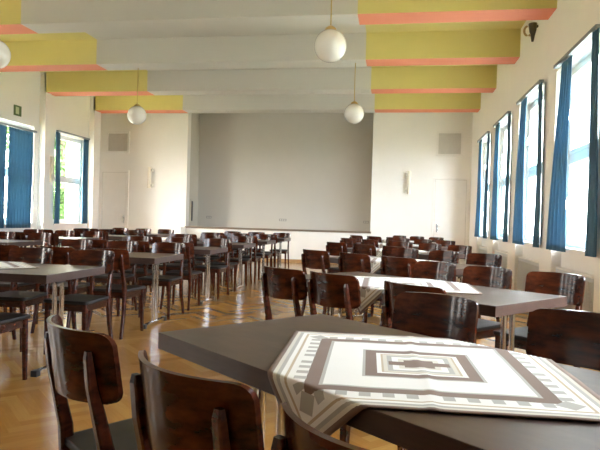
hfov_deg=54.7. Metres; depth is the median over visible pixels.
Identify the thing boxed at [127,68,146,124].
pendant lamp
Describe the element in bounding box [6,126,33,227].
curtain
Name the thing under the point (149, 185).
wall sconce
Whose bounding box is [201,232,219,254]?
dining chair
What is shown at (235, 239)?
dining chair
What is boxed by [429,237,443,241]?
dining chair
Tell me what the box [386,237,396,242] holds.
dining chair
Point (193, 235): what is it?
dining chair
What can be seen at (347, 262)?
dining chair
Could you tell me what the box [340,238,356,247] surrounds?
dining chair
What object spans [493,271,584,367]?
dining chair
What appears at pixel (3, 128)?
curtain
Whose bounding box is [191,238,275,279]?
dining table
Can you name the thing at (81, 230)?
dining chair
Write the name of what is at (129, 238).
dining chair
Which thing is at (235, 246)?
dining table
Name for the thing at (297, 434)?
dining chair
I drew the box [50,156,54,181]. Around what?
wall sconce
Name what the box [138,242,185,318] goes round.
dining chair
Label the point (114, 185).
door
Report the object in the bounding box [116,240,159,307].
dining chair
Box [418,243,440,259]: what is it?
dining chair
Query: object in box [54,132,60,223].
curtain
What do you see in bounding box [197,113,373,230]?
wall
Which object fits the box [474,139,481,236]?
curtain
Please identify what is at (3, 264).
tablecloth
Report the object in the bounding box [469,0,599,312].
wall
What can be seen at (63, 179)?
window
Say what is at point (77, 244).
dining chair
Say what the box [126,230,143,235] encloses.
dining chair
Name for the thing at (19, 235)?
dining chair
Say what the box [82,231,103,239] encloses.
dining chair
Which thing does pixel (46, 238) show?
dining chair
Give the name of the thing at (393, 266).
dining chair
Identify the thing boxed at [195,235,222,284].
dining chair
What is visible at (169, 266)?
dining chair
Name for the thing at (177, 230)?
stage landing
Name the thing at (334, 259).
dining table
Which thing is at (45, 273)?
dining table
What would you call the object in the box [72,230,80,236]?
dining chair
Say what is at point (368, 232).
trim
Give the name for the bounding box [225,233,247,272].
dining chair
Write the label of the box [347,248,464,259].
dining table
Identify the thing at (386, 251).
dining chair
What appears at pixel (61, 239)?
dining table
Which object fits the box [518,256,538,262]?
grille
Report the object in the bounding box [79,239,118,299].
dining chair
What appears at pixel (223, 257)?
dining chair
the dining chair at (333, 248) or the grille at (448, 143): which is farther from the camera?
the grille at (448, 143)
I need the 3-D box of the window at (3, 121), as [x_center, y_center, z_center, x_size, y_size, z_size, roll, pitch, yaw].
[-6.228,-1.105,12.250,0.295,2.225,1.790,2,1,9]
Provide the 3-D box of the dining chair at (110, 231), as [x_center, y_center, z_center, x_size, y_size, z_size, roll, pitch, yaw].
[-4.299,0.523,12.678,0.426,0.858,0.513,2,1,9]
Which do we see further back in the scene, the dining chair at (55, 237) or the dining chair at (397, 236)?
the dining chair at (397, 236)
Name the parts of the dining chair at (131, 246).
seat rail, seat, leg, backrest, leg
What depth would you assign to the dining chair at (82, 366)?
1.63 m
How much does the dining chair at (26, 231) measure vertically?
0.858 m
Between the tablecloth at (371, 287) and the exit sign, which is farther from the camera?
the exit sign
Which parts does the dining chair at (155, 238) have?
backrest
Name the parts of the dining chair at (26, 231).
backrest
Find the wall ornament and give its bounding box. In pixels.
[523,22,537,41]
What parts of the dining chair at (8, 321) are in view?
seat rail, seat, leg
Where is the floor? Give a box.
[0,261,599,449]
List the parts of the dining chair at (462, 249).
backrest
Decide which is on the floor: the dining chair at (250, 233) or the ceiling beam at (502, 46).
the dining chair at (250, 233)
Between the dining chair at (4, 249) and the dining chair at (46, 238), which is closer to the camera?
the dining chair at (4, 249)
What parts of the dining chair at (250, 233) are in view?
backrest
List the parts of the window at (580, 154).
sill, curtain rail, sash, sash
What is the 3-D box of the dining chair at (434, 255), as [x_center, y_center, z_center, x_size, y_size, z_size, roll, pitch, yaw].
[1.581,0.735,6.827,0.513,0.858,0.426,1,1,-38]
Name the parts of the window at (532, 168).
curtain rail, sill, sash, sash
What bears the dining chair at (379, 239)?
on the floor
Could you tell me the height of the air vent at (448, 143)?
0.670 m
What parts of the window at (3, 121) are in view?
curtain rail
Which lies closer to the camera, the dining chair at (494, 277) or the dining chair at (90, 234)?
the dining chair at (494, 277)
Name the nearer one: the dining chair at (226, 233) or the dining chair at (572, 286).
the dining chair at (572, 286)
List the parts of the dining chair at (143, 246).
backrest, seat rail, seat, leg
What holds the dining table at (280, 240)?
on the floor
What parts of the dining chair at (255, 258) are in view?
leg, seat, leg, backrest, leg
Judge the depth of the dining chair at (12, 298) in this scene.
5.27 m
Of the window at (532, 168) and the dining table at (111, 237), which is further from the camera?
the dining table at (111, 237)
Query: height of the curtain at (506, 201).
2.200 m
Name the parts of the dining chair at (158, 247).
leg, seat, seat rail, leg, backrest, leg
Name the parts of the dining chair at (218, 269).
leg, seat, seat rail, backrest, leg, leg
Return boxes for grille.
[108,133,126,150]
[438,133,460,153]
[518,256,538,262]
[555,267,593,278]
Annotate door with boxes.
[99,170,128,240]
[431,177,468,263]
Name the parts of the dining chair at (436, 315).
leg, backrest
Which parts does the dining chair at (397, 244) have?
backrest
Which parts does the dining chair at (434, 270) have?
backrest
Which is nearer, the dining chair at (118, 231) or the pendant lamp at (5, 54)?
the pendant lamp at (5, 54)
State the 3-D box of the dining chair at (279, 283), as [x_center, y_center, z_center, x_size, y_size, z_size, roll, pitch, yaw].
[-0.001,0.716,4.042,0.513,0.858,0.426,1,1,-41]
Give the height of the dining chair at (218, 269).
0.858 m
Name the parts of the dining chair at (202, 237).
seat rail, seat, backrest, leg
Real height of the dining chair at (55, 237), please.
0.858 m
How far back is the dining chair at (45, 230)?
11.38 m
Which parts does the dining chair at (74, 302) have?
leg, leg, seat, seat rail, leg, backrest, leg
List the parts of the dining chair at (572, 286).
leg, seat, seat rail, backrest, leg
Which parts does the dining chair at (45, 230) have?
backrest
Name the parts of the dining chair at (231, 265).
leg, backrest, seat, leg, leg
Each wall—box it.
[0,71,100,246]
[98,112,472,259]
[189,113,199,225]
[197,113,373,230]
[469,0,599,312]
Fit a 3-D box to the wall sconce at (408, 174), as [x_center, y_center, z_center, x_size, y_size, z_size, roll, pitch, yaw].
[2.869,-1.127,15.413,0.150,0.600,0.150,2,1,9]
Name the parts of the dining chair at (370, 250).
backrest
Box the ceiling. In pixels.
[0,20,525,71]
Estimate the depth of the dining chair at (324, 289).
3.52 m
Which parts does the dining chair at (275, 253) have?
leg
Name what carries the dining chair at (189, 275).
on the floor
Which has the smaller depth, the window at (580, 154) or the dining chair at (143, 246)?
the window at (580, 154)
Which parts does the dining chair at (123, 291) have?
leg, backrest, leg, seat rail, seat, leg, leg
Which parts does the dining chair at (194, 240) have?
seat, backrest, leg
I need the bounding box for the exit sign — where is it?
[14,104,21,116]
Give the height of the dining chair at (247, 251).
0.858 m
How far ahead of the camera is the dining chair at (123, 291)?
5.59 m
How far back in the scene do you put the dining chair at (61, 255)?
5.68 m
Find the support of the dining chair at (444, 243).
on the floor
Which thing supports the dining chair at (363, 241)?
on the floor
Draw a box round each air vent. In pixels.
[106,131,129,152]
[436,131,463,156]
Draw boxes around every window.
[0,119,36,224]
[53,130,89,224]
[477,131,490,237]
[493,111,511,240]
[516,79,544,245]
[553,24,599,254]
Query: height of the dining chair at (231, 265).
0.858 m
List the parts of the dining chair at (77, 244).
backrest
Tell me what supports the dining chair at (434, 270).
on the floor
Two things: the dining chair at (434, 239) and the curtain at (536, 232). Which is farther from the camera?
the dining chair at (434, 239)
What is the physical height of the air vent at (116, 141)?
0.630 m
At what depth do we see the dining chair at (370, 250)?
8.25 m
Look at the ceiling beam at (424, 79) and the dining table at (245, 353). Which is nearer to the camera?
the dining table at (245, 353)
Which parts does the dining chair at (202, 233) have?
backrest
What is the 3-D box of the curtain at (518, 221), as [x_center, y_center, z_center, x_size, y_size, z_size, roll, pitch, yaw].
[3.407,-0.806,9.011,0.068,2.201,0.732,2,1,9]
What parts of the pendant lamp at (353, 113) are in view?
globe, rod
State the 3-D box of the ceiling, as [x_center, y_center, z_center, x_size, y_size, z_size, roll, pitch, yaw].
[-2.213,-3.411,6.198,11.250,0.150,20.553,2,1,9]
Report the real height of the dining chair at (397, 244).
0.858 m
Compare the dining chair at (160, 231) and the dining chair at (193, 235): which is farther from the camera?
the dining chair at (160, 231)
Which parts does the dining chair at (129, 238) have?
backrest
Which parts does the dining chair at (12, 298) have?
leg, seat rail, leg, seat, backrest, leg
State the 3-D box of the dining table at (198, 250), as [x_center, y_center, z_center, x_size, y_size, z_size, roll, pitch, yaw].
[-2.018,0.678,8.214,1.800,0.750,0.820,2,1,9]
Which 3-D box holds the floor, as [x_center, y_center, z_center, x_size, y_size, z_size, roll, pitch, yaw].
[-2.335,1.062,6.237,10.850,0.001,20.153,2,1,9]
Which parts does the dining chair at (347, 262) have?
leg, backrest, leg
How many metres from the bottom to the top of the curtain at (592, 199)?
2.200 m
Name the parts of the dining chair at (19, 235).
backrest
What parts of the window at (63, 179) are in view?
sash, sash, sill, curtain rail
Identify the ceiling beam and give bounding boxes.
[0,0,556,34]
[0,29,520,71]
[45,65,496,95]
[93,93,480,112]
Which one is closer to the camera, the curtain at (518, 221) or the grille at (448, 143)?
the curtain at (518, 221)
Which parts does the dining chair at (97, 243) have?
backrest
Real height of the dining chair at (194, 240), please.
0.858 m
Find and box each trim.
[184,226,370,233]
[185,233,340,250]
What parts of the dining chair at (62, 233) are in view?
backrest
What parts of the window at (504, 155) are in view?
curtain rail, sash, sash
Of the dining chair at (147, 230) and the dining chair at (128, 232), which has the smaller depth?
the dining chair at (128, 232)
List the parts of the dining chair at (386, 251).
leg, backrest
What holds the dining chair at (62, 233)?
on the floor
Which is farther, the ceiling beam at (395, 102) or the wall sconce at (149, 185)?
the wall sconce at (149, 185)
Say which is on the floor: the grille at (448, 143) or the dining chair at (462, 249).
the dining chair at (462, 249)
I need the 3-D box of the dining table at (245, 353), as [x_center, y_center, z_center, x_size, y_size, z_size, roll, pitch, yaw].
[0.359,0.800,1.728,0.820,0.750,1.800,1,1,-40]
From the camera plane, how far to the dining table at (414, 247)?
10.69 m
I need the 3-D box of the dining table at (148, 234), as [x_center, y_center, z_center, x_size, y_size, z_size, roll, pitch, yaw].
[-4.099,0.573,13.841,1.800,0.750,0.820,2,1,9]
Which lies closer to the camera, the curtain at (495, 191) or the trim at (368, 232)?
the curtain at (495, 191)
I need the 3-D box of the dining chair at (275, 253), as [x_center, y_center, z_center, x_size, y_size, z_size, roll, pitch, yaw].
[-0.685,0.622,12.674,0.426,0.858,0.513,2,1,7]
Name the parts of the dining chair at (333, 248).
seat rail, backrest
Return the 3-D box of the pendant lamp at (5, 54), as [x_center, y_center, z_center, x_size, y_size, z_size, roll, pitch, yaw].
[-3.625,-2.623,6.911,0.350,1.515,0.350,2,1,9]
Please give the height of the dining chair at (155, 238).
0.858 m
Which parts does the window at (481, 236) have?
curtain rail, frame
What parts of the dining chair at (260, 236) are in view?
seat, backrest, leg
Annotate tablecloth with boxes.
[0,261,37,268]
[267,331,599,435]
[355,276,481,314]
[370,257,439,273]
[376,248,427,256]
[378,243,418,247]
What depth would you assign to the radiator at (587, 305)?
6.00 m
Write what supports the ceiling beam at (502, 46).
attached to the ceiling
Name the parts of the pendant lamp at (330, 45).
globe, rod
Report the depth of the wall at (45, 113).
13.49 m
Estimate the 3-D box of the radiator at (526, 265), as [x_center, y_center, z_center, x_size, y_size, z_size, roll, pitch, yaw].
[3.423,0.844,8.613,0.098,0.670,1.435,2,1,9]
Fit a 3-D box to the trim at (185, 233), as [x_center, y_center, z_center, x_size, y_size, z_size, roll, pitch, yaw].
[-0.693,0.613,16.073,5.223,0.616,0.015,2,1,9]
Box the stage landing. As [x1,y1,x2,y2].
[157,226,185,239]
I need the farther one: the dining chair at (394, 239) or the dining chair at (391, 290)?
the dining chair at (394, 239)
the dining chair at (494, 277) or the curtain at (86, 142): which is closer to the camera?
the dining chair at (494, 277)
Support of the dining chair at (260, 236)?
on the floor
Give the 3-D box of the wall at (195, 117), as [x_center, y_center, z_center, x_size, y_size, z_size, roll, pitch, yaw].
[-0.524,-1.878,16.671,5.623,4.005,0.750,2,1,9]
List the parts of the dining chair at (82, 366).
leg, backrest, leg, seat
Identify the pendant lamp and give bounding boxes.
[0,39,10,68]
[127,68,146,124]
[314,0,346,62]
[344,63,363,123]
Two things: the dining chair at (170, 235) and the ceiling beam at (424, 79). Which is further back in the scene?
the ceiling beam at (424, 79)
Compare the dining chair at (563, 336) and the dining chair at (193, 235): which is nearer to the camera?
the dining chair at (563, 336)
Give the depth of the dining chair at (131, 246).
7.12 m
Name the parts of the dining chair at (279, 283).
leg, backrest, leg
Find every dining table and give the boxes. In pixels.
[0,239,41,246]
[0,263,104,376]
[25,235,98,242]
[27,252,183,328]
[58,234,132,246]
[106,245,227,304]
[124,233,169,236]
[158,314,599,449]
[162,240,255,289]
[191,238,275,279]
[227,236,290,267]
[305,272,566,351]
[330,256,493,318]
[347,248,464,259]
[357,243,447,249]
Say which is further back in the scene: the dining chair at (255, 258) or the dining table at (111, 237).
the dining table at (111, 237)
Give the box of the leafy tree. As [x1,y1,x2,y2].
[4,127,66,218]
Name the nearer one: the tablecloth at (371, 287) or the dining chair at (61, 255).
the tablecloth at (371, 287)
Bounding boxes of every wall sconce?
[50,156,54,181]
[147,167,153,187]
[405,171,410,193]
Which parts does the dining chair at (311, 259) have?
leg, backrest, leg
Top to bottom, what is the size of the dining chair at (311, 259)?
0.858 m
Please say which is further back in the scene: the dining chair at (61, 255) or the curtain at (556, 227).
the curtain at (556, 227)
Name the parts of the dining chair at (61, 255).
leg, backrest, seat rail, seat, leg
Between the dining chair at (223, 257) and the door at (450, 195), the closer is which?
the dining chair at (223, 257)
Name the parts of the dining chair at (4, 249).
backrest, leg, seat rail, seat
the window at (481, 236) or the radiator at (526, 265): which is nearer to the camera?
the radiator at (526, 265)
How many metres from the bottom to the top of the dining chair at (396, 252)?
0.858 m
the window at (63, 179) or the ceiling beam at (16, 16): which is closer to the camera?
the ceiling beam at (16, 16)
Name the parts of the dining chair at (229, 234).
backrest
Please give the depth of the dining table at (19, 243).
8.56 m
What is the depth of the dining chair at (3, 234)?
9.50 m
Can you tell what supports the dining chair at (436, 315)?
on the floor
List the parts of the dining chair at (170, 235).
backrest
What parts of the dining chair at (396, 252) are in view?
leg, backrest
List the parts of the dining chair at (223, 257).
seat, leg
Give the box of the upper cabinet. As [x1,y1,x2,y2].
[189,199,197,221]
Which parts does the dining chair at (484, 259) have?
backrest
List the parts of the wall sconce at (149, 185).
lamp shade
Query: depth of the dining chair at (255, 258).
10.79 m
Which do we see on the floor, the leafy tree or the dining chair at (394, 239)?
the dining chair at (394, 239)
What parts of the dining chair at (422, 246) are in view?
backrest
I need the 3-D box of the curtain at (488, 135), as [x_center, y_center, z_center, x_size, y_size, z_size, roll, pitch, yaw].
[3.913,-0.820,12.171,0.059,2.200,0.233,2,1,9]
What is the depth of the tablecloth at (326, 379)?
1.57 m
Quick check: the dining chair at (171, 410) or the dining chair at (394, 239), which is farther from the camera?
the dining chair at (394, 239)
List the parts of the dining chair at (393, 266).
leg, backrest, leg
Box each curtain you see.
[0,124,6,227]
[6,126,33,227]
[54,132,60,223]
[81,139,88,223]
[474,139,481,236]
[483,133,489,238]
[490,123,499,239]
[502,113,510,241]
[512,97,526,244]
[533,82,541,247]
[546,56,571,251]
[585,28,599,256]
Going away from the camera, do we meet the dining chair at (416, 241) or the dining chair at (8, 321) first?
the dining chair at (8, 321)
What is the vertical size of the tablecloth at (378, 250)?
0.191 m
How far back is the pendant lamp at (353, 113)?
10.01 m
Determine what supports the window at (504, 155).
in the wall at (555, 36)
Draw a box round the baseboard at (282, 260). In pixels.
[205,256,335,263]
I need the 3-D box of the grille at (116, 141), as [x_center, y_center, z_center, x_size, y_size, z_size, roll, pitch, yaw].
[-5.266,-2.396,16.800,0.600,0.510,0.024,2,1,9]
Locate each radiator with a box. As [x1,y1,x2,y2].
[478,246,486,252]
[494,250,507,268]
[517,256,538,290]
[555,267,593,311]
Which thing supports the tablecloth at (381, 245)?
on the dining table at (414, 247)
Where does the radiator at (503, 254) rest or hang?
attached to the wall at (555, 36)
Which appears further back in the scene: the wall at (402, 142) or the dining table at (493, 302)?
the wall at (402, 142)
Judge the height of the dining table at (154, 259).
0.750 m
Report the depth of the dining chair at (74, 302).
5.13 m
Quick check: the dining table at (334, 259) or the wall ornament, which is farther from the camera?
the wall ornament
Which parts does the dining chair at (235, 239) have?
leg, seat, seat rail, backrest, leg, leg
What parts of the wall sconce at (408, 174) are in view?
lamp shade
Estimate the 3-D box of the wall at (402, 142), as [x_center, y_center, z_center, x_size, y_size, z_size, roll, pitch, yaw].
[-0.642,-1.529,16.185,11.250,5.200,0.250,2,1,9]
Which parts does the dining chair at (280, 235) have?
backrest, leg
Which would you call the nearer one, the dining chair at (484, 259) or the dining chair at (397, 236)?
the dining chair at (484, 259)
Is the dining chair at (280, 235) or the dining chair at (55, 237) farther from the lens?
the dining chair at (280, 235)
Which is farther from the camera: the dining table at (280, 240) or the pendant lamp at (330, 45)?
the dining table at (280, 240)
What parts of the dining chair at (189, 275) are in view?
leg, leg, backrest, seat rail, seat, leg, leg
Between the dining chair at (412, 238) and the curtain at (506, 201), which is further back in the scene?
the dining chair at (412, 238)
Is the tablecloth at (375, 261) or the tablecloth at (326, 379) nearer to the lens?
the tablecloth at (326, 379)
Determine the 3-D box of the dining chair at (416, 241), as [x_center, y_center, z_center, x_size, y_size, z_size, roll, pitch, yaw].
[2.354,0.715,11.602,0.513,0.858,0.426,1,1,-42]
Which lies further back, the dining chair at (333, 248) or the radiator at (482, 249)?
the radiator at (482, 249)
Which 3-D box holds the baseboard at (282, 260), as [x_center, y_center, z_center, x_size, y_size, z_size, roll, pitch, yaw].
[-0.781,0.974,16.088,10.550,0.090,0.028,2,1,9]
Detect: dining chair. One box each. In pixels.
[0,231,15,239]
[0,245,37,331]
[0,247,52,351]
[0,312,30,379]
[6,231,25,246]
[23,229,43,246]
[27,233,51,246]
[30,246,89,332]
[34,232,58,246]
[42,229,52,245]
[42,239,92,309]
[43,250,114,354]
[44,315,137,449]
[55,230,74,246]
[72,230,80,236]
[73,228,90,233]
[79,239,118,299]
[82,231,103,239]
[87,248,145,339]
[94,241,138,315]
[98,229,115,234]
[102,231,108,240]
[115,229,123,234]
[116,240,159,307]
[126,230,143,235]
[126,236,152,291]
[129,350,263,449]
[136,228,150,232]
[136,236,162,284]
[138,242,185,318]
[158,229,173,233]
[159,237,191,296]
[160,242,201,310]
[162,234,191,274]
[171,237,202,292]
[190,234,200,258]
[194,239,230,298]
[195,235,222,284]
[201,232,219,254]
[204,238,236,292]
[210,235,230,280]
[224,231,240,235]
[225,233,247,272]
[225,236,253,285]
[230,233,252,271]
[236,236,260,282]
[244,232,264,267]
[249,234,273,273]
[257,234,279,273]
[261,265,306,319]
[270,233,290,268]
[271,402,367,449]
[301,249,330,315]
[307,271,360,319]
[326,242,347,272]
[338,252,391,322]
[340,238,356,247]
[340,292,478,449]
[349,235,362,242]
[352,244,380,305]
[361,239,378,247]
[367,236,381,242]
[371,248,418,315]
[379,242,412,269]
[379,246,404,306]
[380,256,416,326]
[382,261,455,326]
[382,280,446,327]
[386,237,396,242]
[386,240,403,245]
[393,235,405,237]
[393,238,409,241]
[410,236,423,240]
[414,239,431,244]
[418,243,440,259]
[428,250,458,262]
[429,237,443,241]
[436,240,454,250]
[447,245,471,278]
[462,266,511,349]
[466,253,501,321]
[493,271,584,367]
[526,308,599,370]
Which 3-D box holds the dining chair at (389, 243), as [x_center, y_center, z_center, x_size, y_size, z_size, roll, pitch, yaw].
[1.820,0.710,10.441,0.513,0.858,0.426,1,1,-40]
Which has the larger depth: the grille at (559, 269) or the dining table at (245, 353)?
the grille at (559, 269)
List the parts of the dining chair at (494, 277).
backrest, seat rail, seat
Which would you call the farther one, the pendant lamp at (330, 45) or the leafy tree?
the leafy tree
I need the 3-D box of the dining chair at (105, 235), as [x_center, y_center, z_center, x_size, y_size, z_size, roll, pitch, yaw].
[-3.906,0.545,11.424,0.426,0.858,0.513,2,1,10]
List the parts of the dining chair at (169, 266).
seat rail, seat, backrest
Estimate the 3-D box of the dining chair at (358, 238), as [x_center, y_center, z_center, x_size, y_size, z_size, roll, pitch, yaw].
[1.440,0.671,13.758,0.513,0.858,0.426,1,1,-38]

